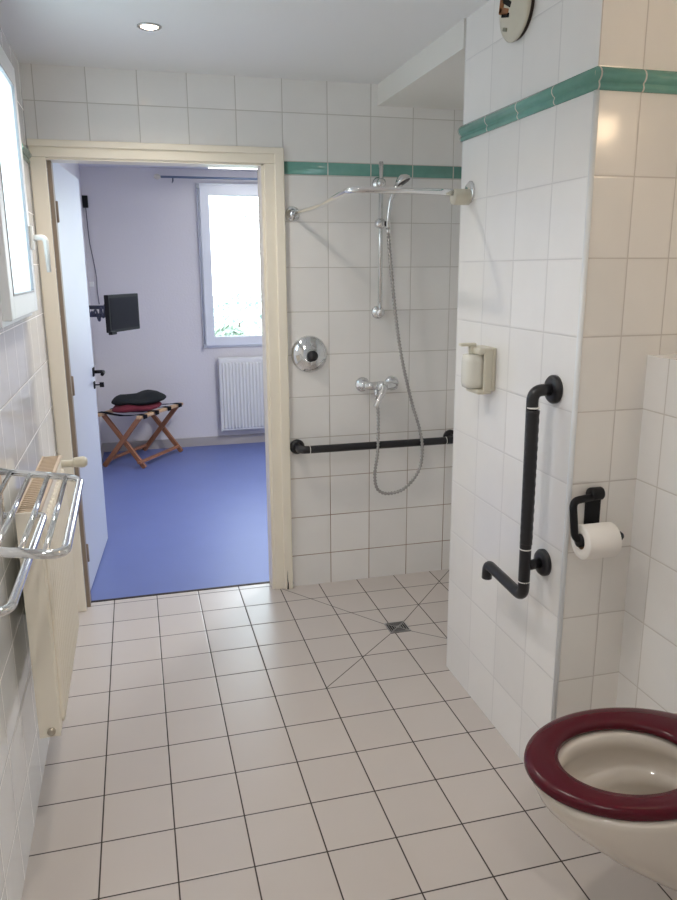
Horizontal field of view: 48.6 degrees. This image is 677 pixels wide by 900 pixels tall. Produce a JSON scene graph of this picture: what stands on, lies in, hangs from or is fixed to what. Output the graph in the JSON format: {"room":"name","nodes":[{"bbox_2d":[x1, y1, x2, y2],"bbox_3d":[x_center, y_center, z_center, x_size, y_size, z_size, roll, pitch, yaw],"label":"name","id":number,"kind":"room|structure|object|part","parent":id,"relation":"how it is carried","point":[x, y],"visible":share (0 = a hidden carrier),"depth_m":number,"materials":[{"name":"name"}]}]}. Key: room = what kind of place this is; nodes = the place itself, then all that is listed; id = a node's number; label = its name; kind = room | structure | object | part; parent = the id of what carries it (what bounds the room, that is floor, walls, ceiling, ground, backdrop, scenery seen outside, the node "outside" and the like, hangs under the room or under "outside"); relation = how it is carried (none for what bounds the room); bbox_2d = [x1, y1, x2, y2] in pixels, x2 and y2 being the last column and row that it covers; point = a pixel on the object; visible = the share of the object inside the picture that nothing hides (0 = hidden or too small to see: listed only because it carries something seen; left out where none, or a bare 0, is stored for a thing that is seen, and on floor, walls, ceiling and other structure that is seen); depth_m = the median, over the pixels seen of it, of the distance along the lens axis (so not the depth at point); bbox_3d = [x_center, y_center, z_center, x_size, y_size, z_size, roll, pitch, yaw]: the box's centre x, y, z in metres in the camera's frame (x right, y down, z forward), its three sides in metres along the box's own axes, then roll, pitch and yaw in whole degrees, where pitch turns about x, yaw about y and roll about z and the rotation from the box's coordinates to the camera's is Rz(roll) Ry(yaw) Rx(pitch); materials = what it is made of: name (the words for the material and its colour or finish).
{"room":"accessible bathroom","nodes":[
{"label":"accessible bathroom","id":0,"kind":"room"},
{"bbox_2d":[0,28,101,899],"bbox_3d":[-1.171,-0.332,2.706,0.150,2.500,7.650,-4,14,-14],"label":"wall","id":1,"kind":"structure","parent":0,"point":[27,431],"depth_m":2.19,"materials":[{"name":"tile"}]},
{"bbox_2d":[0,45,51,328],"bbox_3d":[-0.999,-0.806,2.288,0.136,0.815,0.660,-4,14,-14],"label":"window","id":2,"kind":"structure","parent":1,"relation":"in","point":[16,306],"depth_m":2.46,"materials":[{"name":"white plastic"}]},
{"bbox_3d":[-1.039,-0.803,2.278,0.052,0.815,0.660,-4,14,-14],"label":"frame","id":3,"kind":"part","parent":2,"relation":"part of","materials":[{"name":"white plastic"}]},
{"bbox_3d":[-1.029,-0.693,2.588,0.060,0.155,0.028,-4,14,-14],"label":"handle","id":4,"kind":"part","parent":2,"relation":"part of","materials":[{"name":"white plastic"}]},
{"bbox_2d":[21,142,31,163],"bbox_3d":[-1.183,-1.126,2.797,0.017,0.052,0.465,-4,14,-14],"label":"tile border","id":5,"kind":"object","parent":1,"relation":"attached to","point":[26,153],"depth_m":2.90,"materials":[{"name":"green ceramic"}]},
{"bbox_2d":[0,468,83,616],"bbox_3d":[-0.690,0.174,1.658,0.227,0.200,0.623,-4,14,-14],"label":"towel rack","id":6,"kind":"object","parent":1,"relation":"attached to","point":[30,553],"visible":1,"depth_m":1.61,"materials":[{"name":"silver metal"}]},
{"bbox_3d":[-0.867,0.114,1.911,0.020,0.200,0.028,-4,14,-14],"label":"wall plate","id":7,"kind":"part","parent":6,"relation":"part of","materials":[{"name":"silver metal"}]},
{"bbox_3d":[-0.688,0.127,1.663,0.214,0.053,0.584,-4,14,-14],"label":"shelf frame","id":8,"kind":"part","parent":6,"relation":"part of","materials":[{"name":"silver metal"}]},
{"bbox_2d":[15,455,78,738],"bbox_3d":[-0.896,0.410,2.290,0.116,0.656,0.640,-4,14,-14],"label":"radiator","id":9,"kind":"object","parent":1,"relation":"attached to","point":[49,589],"visible":0.87,"depth_m":2.06,"materials":[{"name":"beige metal"}]},
{"bbox_3d":[-0.801,0.479,2.007,0.057,0.654,0.006,-4,14,-14],"label":"panel","id":10,"kind":"part","parent":9,"relation":"part of","materials":[{"name":"beige metal"}]},
{"bbox_2d":[16,455,61,512],"bbox_3d":[-0.881,0.092,2.224,0.063,0.008,0.625,-4,14,-14],"label":"grille","id":11,"kind":"object","parent":9,"relation":"attached to","point":[47,463],"depth_m":2.16,"materials":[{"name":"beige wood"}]},
{"bbox_3d":[-0.855,0.412,2.308,0.028,0.628,0.625,-4,14,-14],"label":"panel","id":12,"kind":"part","parent":9,"relation":"part of","materials":[{"name":"beige wood"}]},
{"bbox_2d":[61,456,87,467],"bbox_3d":[-0.927,0.044,2.557,0.137,0.039,0.039,-4,14,-14],"label":"valve","id":13,"kind":"object","parent":9,"relation":"attached to","point":[81,461],"visible":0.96,"depth_m":2.55,"materials":[{"name":"beige plastic"}]},
{"bbox_3d":[-0.884,0.041,2.568,0.047,0.039,0.039,-4,14,-14],"label":"thermostat knob","id":14,"kind":"part","parent":13,"relation":"part of","materials":[{"name":"beige plastic"}]},
{"bbox_2d":[52,163,107,589],"bbox_3d":[-1.278,-0.356,3.800,0.112,2.016,0.879,-3,14,-10],"label":"door","id":15,"kind":"structure","parent":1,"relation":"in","point":[67,193],"depth_m":3.79,"materials":[{"name":"white wood"}]},
{"bbox_3d":[-1.320,-0.425,4.127,0.069,0.048,0.149,-4,14,-14],"label":"handle","id":16,"kind":"part","parent":15,"relation":"part of","materials":[{"name":"black metal"}]},
{"bbox_2d":[89,305,103,316],"bbox_3d":[-1.808,-1.061,5.749,0.299,0.160,0.114,2,14,8],"label":"bracket","id":17,"kind":"object","parent":1,"relation":"attached to","point":[90,306],"visible":0.09,"depth_m":5.74,"materials":[{"name":"grey metal"}]},
{"bbox_2d":[89,306,104,321],"bbox_3d":[-1.811,-1.044,5.706,0.202,0.133,0.027,0,14,1],"label":"cable bundle","id":18,"kind":"object","parent":17,"relation":"attached to","point":[101,312],"visible":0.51,"depth_m":5.70,"materials":[{"name":"black plastic"}]},
{"bbox_2d":[104,293,139,334],"bbox_3d":[-1.642,-1.042,5.725,0.052,0.290,0.443,3,14,14],"label":"television","id":19,"kind":"object","parent":17,"relation":"attached to","point":[121,310],"visible":1,"depth_m":5.67,"materials":[{"name":"black plastic"}]},
{"bbox_2d":[101,443,103,460],"bbox_3d":[-1.661,0.338,5.098,0.012,0.082,3.178,-4,14,-14],"label":"baseboard","id":20,"kind":"structure","parent":1,"relation":"attached to","point":[102,448],"depth_m":6.39,"materials":[{"name":"grey paint"}]},
{"bbox_2d":[79,166,264,442],"bbox_3d":[-0.585,-1.335,6.858,3.450,2.500,0.300,-4,14,-14],"label":"wall","id":21,"kind":"structure","parent":0,"point":[143,228],"depth_m":6.43,"materials":[{"name":"white"}]},
{"bbox_2d":[82,195,99,303],"bbox_3d":[-2.047,-1.648,6.205,0.072,0.870,0.030,-4,14,-14],"label":"cable","id":22,"kind":"object","parent":21,"relation":"attached to","point":[84,197],"visible":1,"depth_m":6.13,"materials":[{"name":"black plastic"}]},
{"bbox_3d":[-2.064,-2.024,6.111,0.042,0.095,0.030,-4,14,-14],"label":"casing","id":23,"kind":"part","parent":22,"relation":"part of","materials":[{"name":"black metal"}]},
{"bbox_2d":[103,433,264,451],"bbox_3d":[-0.548,-0.124,6.992,3.170,0.082,0.012,-4,14,-14],"label":"baseboard","id":24,"kind":"structure","parent":21,"relation":"attached to","point":[246,438],"depth_m":6.80,"materials":[{"name":"grey paint"}]},
{"bbox_2d":[153,174,257,182],"bbox_3d":[-0.702,-2.291,6.371,1.694,0.060,0.124,-4,14,-14],"label":"curtain rod","id":25,"kind":"object","parent":21,"relation":"attached to","point":[156,176],"visible":0.66,"depth_m":6.21,"materials":[{"name":"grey metal"}]},
{"bbox_3d":[-0.671,-2.290,6.340,1.650,0.018,0.018,-4,14,-14],"label":"rod","id":26,"kind":"part","parent":25,"relation":"part of","materials":[{"name":"grey metal"}]},
{"bbox_2d":[196,183,261,348],"bbox_3d":[-0.665,-1.611,6.613,1.110,1.383,0.115,-4,14,-14],"label":"window","id":27,"kind":"structure","parent":21,"relation":"in","point":[203,190],"depth_m":6.44,"materials":[{"name":"white plastic"}]},
{"bbox_3d":[-1.177,-1.566,6.432,0.009,1.355,0.009,-4,14,-14],"label":"bolt rod","id":28,"kind":"part","parent":27,"relation":"part of","materials":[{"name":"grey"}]},
{"bbox_2d":[218,356,264,431],"bbox_3d":[-0.612,-0.524,6.825,0.933,0.662,0.113,-4,14,-14],"label":"radiator","id":29,"kind":"object","parent":21,"relation":"attached to","point":[241,387],"visible":0.46,"depth_m":6.71,"materials":[{"name":"white metal"}]},
{"bbox_3d":[-1.056,-0.490,6.697,0.008,0.662,0.058,-4,14,-14],"label":"panel","id":30,"kind":"part","parent":29,"relation":"part of","materials":[{"name":"white metal"}]},
{"bbox_2d":[219,356,262,359],"bbox_3d":[-0.611,-0.837,6.737,0.925,0.012,0.058,-4,14,-14],"label":"grille","id":31,"kind":"object","parent":29,"relation":"attached to","point":[253,357],"depth_m":6.65,"materials":[{"name":"white metal"}]},
{"bbox_2d":[19,63,462,606],"bbox_3d":[0.199,-0.568,3.651,3.640,2.500,0.097,-4,14,-14],"label":"wall","id":32,"kind":"structure","parent":0,"point":[344,529],"depth_m":3.52,"materials":[{"name":"tile"}]},
{"bbox_2d":[27,139,292,611],"bbox_3d":[-0.756,-0.292,3.441,1.050,2.072,0.125,-4,14,-14],"label":"door frame","id":33,"kind":"structure","parent":32,"relation":"attached to","point":[268,162],"depth_m":3.32,"materials":[{"name":"beige paint"}]},
{"bbox_2d":[291,335,326,372],"bbox_3d":[-0.131,-0.445,3.505,0.174,0.174,0.062,-4,14,-14],"label":"valve","id":34,"kind":"object","parent":32,"relation":"attached to","point":[308,353],"visible":1,"depth_m":3.50,"materials":[{"name":"silver metal"}]},
{"bbox_2d":[290,430,452,453],"bbox_3d":[0.195,-0.032,3.672,0.865,0.072,0.101,-4,14,-14],"label":"grab rail","id":35,"kind":"object","parent":32,"relation":"attached to","point":[297,446],"visible":0.86,"depth_m":3.61,"materials":[{"name":"black plastic"}]},
{"bbox_2d":[284,161,461,178],"bbox_3d":[0.234,-1.279,3.435,0.988,0.052,0.006,-4,14,-14],"label":"tile border","id":36,"kind":"object","parent":32,"relation":"attached to","point":[304,168],"depth_m":3.41,"materials":[{"name":"green tile"}]},
{"bbox_2d":[355,376,398,407],"bbox_3d":[0.208,-0.277,3.585,0.222,0.130,0.162,-4,14,-14],"label":"shower mixer","id":37,"kind":"object","parent":32,"relation":"attached to","point":[362,384],"visible":1,"depth_m":3.58,"materials":[{"name":"silver metal"}]},
{"bbox_3d":[0.200,-0.254,3.535,0.042,0.108,0.095,8,16,30],"label":"lever","id":38,"kind":"part","parent":37,"relation":"part of","materials":[{"name":"silver metal"}]},
{"bbox_2d":[373,228,423,494],"bbox_3d":[0.286,-0.398,3.563,0.261,1.261,0.057,-4,14,-14],"label":"shower hose","id":39,"kind":"object","parent":37,"relation":"attached to","point":[388,232],"visible":0.96,"depth_m":3.60,"materials":[{"name":"silver metal"}]},
{"bbox_2d":[371,161,385,318],"bbox_3d":[0.196,-0.960,3.468,0.068,0.701,0.069,-4,14,-14],"label":"riser rail","id":40,"kind":"object","parent":32,"relation":"attached to","point":[377,312],"visible":0.89,"depth_m":3.45,"materials":[{"name":"silver metal"}]},
{"bbox_2d":[386,174,410,227],"bbox_3d":[0.269,-1.109,3.344,0.105,0.229,0.076,-1,14,-3],"label":"shower","id":41,"kind":"object","parent":40,"relation":"attached to","point":[402,179],"visible":0.78,"depth_m":3.34,"materials":[{"name":"silver metal"}]},
{"bbox_3d":[0.250,-1.098,3.360,0.074,0.201,0.029,4,14,16],"label":"handle","id":42,"kind":"part","parent":41,"relation":"part of","materials":[{"name":"silver metal"}]},
{"bbox_2d":[0,0,489,170],"bbox_3d":[0.320,-1.585,2.896,3.650,0.120,7.800,-4,14,-14],"label":"ceiling","id":43,"kind":"structure","parent":0,"point":[352,41],"depth_m":2.63,"materials":[{"name":"white paint"}]},
{"bbox_2d":[137,22,161,30],"bbox_3d":[-0.638,-1.427,2.530,0.082,0.009,0.082,-4,14,-14],"label":"recessed light","id":44,"kind":"object","parent":43,"relation":"in","point":[146,26],"visible":1,"depth_m":2.52,"materials":[{"name":"silver metal"}]},
{"bbox_2d":[208,167,256,169],"bbox_3d":[-0.662,-2.284,6.046,0.780,0.023,0.220,-4,14,-14],"label":"recessed light","id":45,"kind":"object","parent":43,"relation":"in","point":[208,167],"visible":0.12,"depth_m":6.06,"materials":[{"name":"white plastic"}]},
{"bbox_2d":[21,442,676,899],"bbox_3d":[0.417,0.811,3.469,3.390,0.101,7.650,-4,14,-14],"label":"floor","id":46,"kind":"structure","parent":0,"point":[257,741],"depth_m":2.53,"materials":[{"name":"tile"}]},
{"bbox_2d":[98,402,182,468],"bbox_3d":[-1.644,-0.136,6.305,0.433,0.450,0.675,4,14,18],"label":"stool","id":47,"kind":"object","parent":46,"relation":"on","point":[123,438],"visible":0.77,"depth_m":6.10,"materials":[{"name":"orange wood"}]},
{"bbox_3d":[-1.822,-0.353,6.315,0.040,0.024,0.672,4,14,18],"label":"rail","id":48,"kind":"part","parent":47,"relation":"part of","materials":[{"name":"brown wood"}]},
{"bbox_3d":[-1.738,-0.061,6.012,0.387,0.441,0.023,4,14,18],"label":"leg","id":49,"kind":"part","parent":47,"relation":"part of","materials":[{"name":"orange wood"}]},
{"bbox_3d":[-1.734,-0.073,6.064,0.332,0.441,0.232,-4,14,-14],"label":"leg","id":50,"kind":"part","parent":47,"relation":"part of","materials":[{"name":"orange wood"}]},
{"bbox_2d":[112,402,161,412],"bbox_3d":[-1.665,-0.372,6.203,0.396,0.065,0.466,-4,14,-14],"label":"folded garment","id":51,"kind":"object","parent":47,"relation":"on","point":[124,408],"visible":0.61,"depth_m":6.02,"materials":[{"name":"red fabric"}]},
{"bbox_2d":[111,390,165,405],"bbox_3d":[-1.626,-0.444,6.256,0.350,0.093,0.581,2,14,11],"label":"folded garment","id":52,"kind":"object","parent":51,"relation":"on","point":[144,397],"visible":0.99,"depth_m":6.11,"materials":[{"name":"black fabric"}]},
{"bbox_3d":[-1.469,-0.327,6.197,0.040,0.024,0.672,4,14,18],"label":"rail","id":53,"kind":"part","parent":47,"relation":"part of","materials":[{"name":"brown wood"}]},
{"bbox_3d":[-1.554,-0.191,6.548,0.387,0.441,0.023,4,14,18],"label":"leg","id":54,"kind":"part","parent":47,"relation":"part of","materials":[{"name":"orange wood"}]},
{"bbox_3d":[-1.550,-0.203,6.600,0.387,0.441,0.023,4,14,18],"label":"leg","id":55,"kind":"part","parent":47,"relation":"part of","materials":[{"name":"orange wood"}]},
{"bbox_2d":[91,581,269,602],"bbox_3d":[-0.774,0.708,3.728,0.910,0.014,0.014,-4,14,-14],"label":"threshold","id":56,"kind":"object","parent":46,"relation":"on","point":[266,581],"visible":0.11,"depth_m":3.72,"materials":[{"name":"grey metal"}]},
{"bbox_2d":[384,621,410,633],"bbox_3d":[0.263,0.791,3.346,0.095,0.007,0.096,-4,14,-14],"label":"floor drain","id":57,"kind":"object","parent":46,"relation":"on","point":[400,626],"visible":1,"depth_m":3.34,"materials":[{"name":"grey metal"}]},
{"bbox_2d":[377,18,465,109],"bbox_3d":[0.585,-1.501,2.988,0.603,0.090,0.928,-4,14,-14],"label":"ceiling beam","id":58,"kind":"structure","parent":0,"point":[433,78],"depth_m":2.96,"materials":[{"name":"white paint"}]},
{"bbox_2d":[446,0,676,762],"bbox_3d":[0.816,-0.207,2.449,0.596,2.355,0.786,-4,14,-14],"label":"wall partition","id":59,"kind":"structure","parent":0,"point":[521,238],"depth_m":2.14,"materials":[{"name":"tile"}]},
{"bbox_2d":[285,181,474,221],"bbox_3d":[0.107,-0.959,2.925,0.437,0.078,1.044,-4,14,-14],"label":"rail","id":60,"kind":"object","parent":59,"relation":"attached to","point":[465,196],"visible":1,"depth_m":2.49,"materials":[{"name":"silver metal"}]},
{"bbox_2d":[450,189,471,204],"bbox_3d":[0.411,-0.849,2.517,0.060,0.052,0.052,-4,14,-14],"label":"bracket","id":61,"kind":"object","parent":60,"relation":"attached to","point":[457,196],"depth_m":2.50,"materials":[{"name":"beige plastic"}]},
{"bbox_2d":[459,343,495,394],"bbox_3d":[0.448,-0.269,2.462,0.102,0.163,0.102,-4,14,-14],"label":"soap dispenser","id":62,"kind":"object","parent":59,"relation":"attached to","point":[478,367],"visible":1,"depth_m":2.43,"materials":[{"name":"beige plastic"}]},
{"bbox_2d":[461,353,483,388],"bbox_3d":[0.447,-0.262,2.470,0.080,0.112,0.076,-4,14,-14],"label":"bottle","id":63,"kind":"object","parent":62,"relation":"on","point":[472,367],"depth_m":2.44,"materials":[{"name":"white plastic"}]},
{"bbox_2d":[499,0,534,42],"bbox_3d":[0.503,-1.260,2.132,0.029,0.180,0.180,-4,14,-14],"label":"air vent","id":64,"kind":"object","parent":59,"relation":"in","point":[515,17],"visible":1,"depth_m":2.12,"materials":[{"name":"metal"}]},
{"bbox_2d":[482,375,562,598],"bbox_3d":[0.536,0.107,2.242,0.090,0.687,0.279,-4,14,-14],"label":"grab bar","id":65,"kind":"object","parent":59,"relation":"attached to","point":[552,389],"visible":1,"depth_m":2.12,"materials":[{"name":"black plastic"}]},
{"bbox_2d":[458,66,676,141],"bbox_3d":[0.723,-0.999,2.227,0.443,0.052,0.806,-4,14,-14],"label":"tile border","id":66,"kind":"object","parent":59,"relation":"attached to","point":[598,77],"depth_m":1.87,"materials":[{"name":"teal tile"}]},
{"bbox_2d":[551,89,599,720],"bbox_3d":[0.634,0.084,2.054,0.015,1.975,0.015,-4,14,-14],"label":"trim","id":67,"kind":"structure","parent":59,"relation":"attached to","point":[596,96],"depth_m":1.99,"materials":[{"name":"white plastic"}]},
{"bbox_2d":[569,487,623,546],"bbox_3d":[0.698,0.180,2.048,0.157,0.150,0.080,-4,14,-14],"label":"toilet roll holder","id":68,"kind":"object","parent":59,"relation":"attached to","point":[593,497],"visible":0.83,"depth_m":2.04,"materials":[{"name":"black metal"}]},
{"bbox_3d":[0.661,0.188,2.034,0.082,0.127,0.049,-6,15,-23],"label":"arm","id":69,"kind":"part","parent":68,"relation":"part of","materials":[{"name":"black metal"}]},
{"bbox_3d":[0.709,0.162,2.069,0.048,0.125,0.038,-4,14,-14],"label":"plate","id":70,"kind":"part","parent":68,"relation":"part of","materials":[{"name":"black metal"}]},
{"bbox_2d":[571,522,621,559],"bbox_3d":[0.701,0.247,2.042,0.096,0.095,0.095,-4,14,-14],"label":"toilet roll","id":71,"kind":"object","parent":68,"relation":"hanging from","point":[603,539],"visible":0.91,"depth_m":2.01,"materials":[{"name":"white paper"}]},
{"bbox_2d":[616,354,676,712],"bbox_3d":[1.074,0.496,1.722,0.214,1.324,1.029,-4,14,-14],"label":"wall","id":72,"kind":"structure","parent":0,"point":[647,678],"depth_m":2.04,"materials":[{"name":"tile"}]},
{"bbox_2d":[524,707,676,891],"bbox_3d":[0.694,0.871,1.751,0.556,0.386,0.377,-4,14,-14],"label":"toilet","id":73,"kind":"object","parent":72,"relation":"attached to","point":[609,775],"visible":1,"depth_m":1.70,"materials":[{"name":"beige ceramic"}]},
{"bbox_3d":[0.672,0.698,1.706,0.514,0.027,0.372,-4,14,-14],"label":"seat","id":74,"kind":"part","parent":73,"relation":"part of","materials":[{"name":"red plastic"}]},
{"label":"outside","id":75,"kind":"structure","parent":0,"visible":0},
{"bbox_2d":[213,295,261,334],"bbox_3d":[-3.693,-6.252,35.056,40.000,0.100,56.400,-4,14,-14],"label":"building","id":76,"kind":"structure","parent":75,"point":[236,307],"depth_m":34.91,"materials":[{"name":"white"}]},
{"bbox_2d":[215,324,249,335],"bbox_3d":[-2.150,-1.981,15.004,1.067,1.080,1.125,-4,14,-14],"label":"shrub","id":77,"kind":"object","parent":76,"relation":"on","point":[232,331],"visible":0.19,"depth_m":14.78,"materials":[{"name":"green plant"}]},
{"bbox_2d":[213,299,260,334],"bbox_3d":[-1.785,-2.618,16.652,8.000,1.425,0.060,-4,14,-14],"label":"railing","id":78,"kind":"object","parent":76,"relation":"on","point":[221,314],"visible":0.13,"depth_m":16.39,"materials":[{"name":"white plastic"}]},
{"bbox_3d":[-2.558,-2.563,16.452,0.055,1.420,0.055,-10,17,-36],"label":"post","id":79,"kind":"part","parent":78,"relation":"part of","materials":[{"name":"white plastic"}]},
{"bbox_3d":[-1.789,-3.287,16.491,8.000,0.050,0.050,-4,14,-14],"label":"rail","id":80,"kind":"part","parent":78,"relation":"part of","materials":[{"name":"white plastic"}]},
{"bbox_3d":[-1.788,-3.014,16.556,8.000,0.050,0.050,-4,14,-14],"label":"rail","id":81,"kind":"part","parent":78,"relation":"part of","materials":[{"name":"white plastic"}]},
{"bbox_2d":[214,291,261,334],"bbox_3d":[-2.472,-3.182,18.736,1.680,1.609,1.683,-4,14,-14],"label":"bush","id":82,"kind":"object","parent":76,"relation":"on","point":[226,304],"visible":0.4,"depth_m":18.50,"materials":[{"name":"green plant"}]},
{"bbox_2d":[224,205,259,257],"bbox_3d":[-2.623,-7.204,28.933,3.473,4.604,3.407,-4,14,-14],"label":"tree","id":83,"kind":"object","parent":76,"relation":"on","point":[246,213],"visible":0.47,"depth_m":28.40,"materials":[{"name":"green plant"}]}
]}

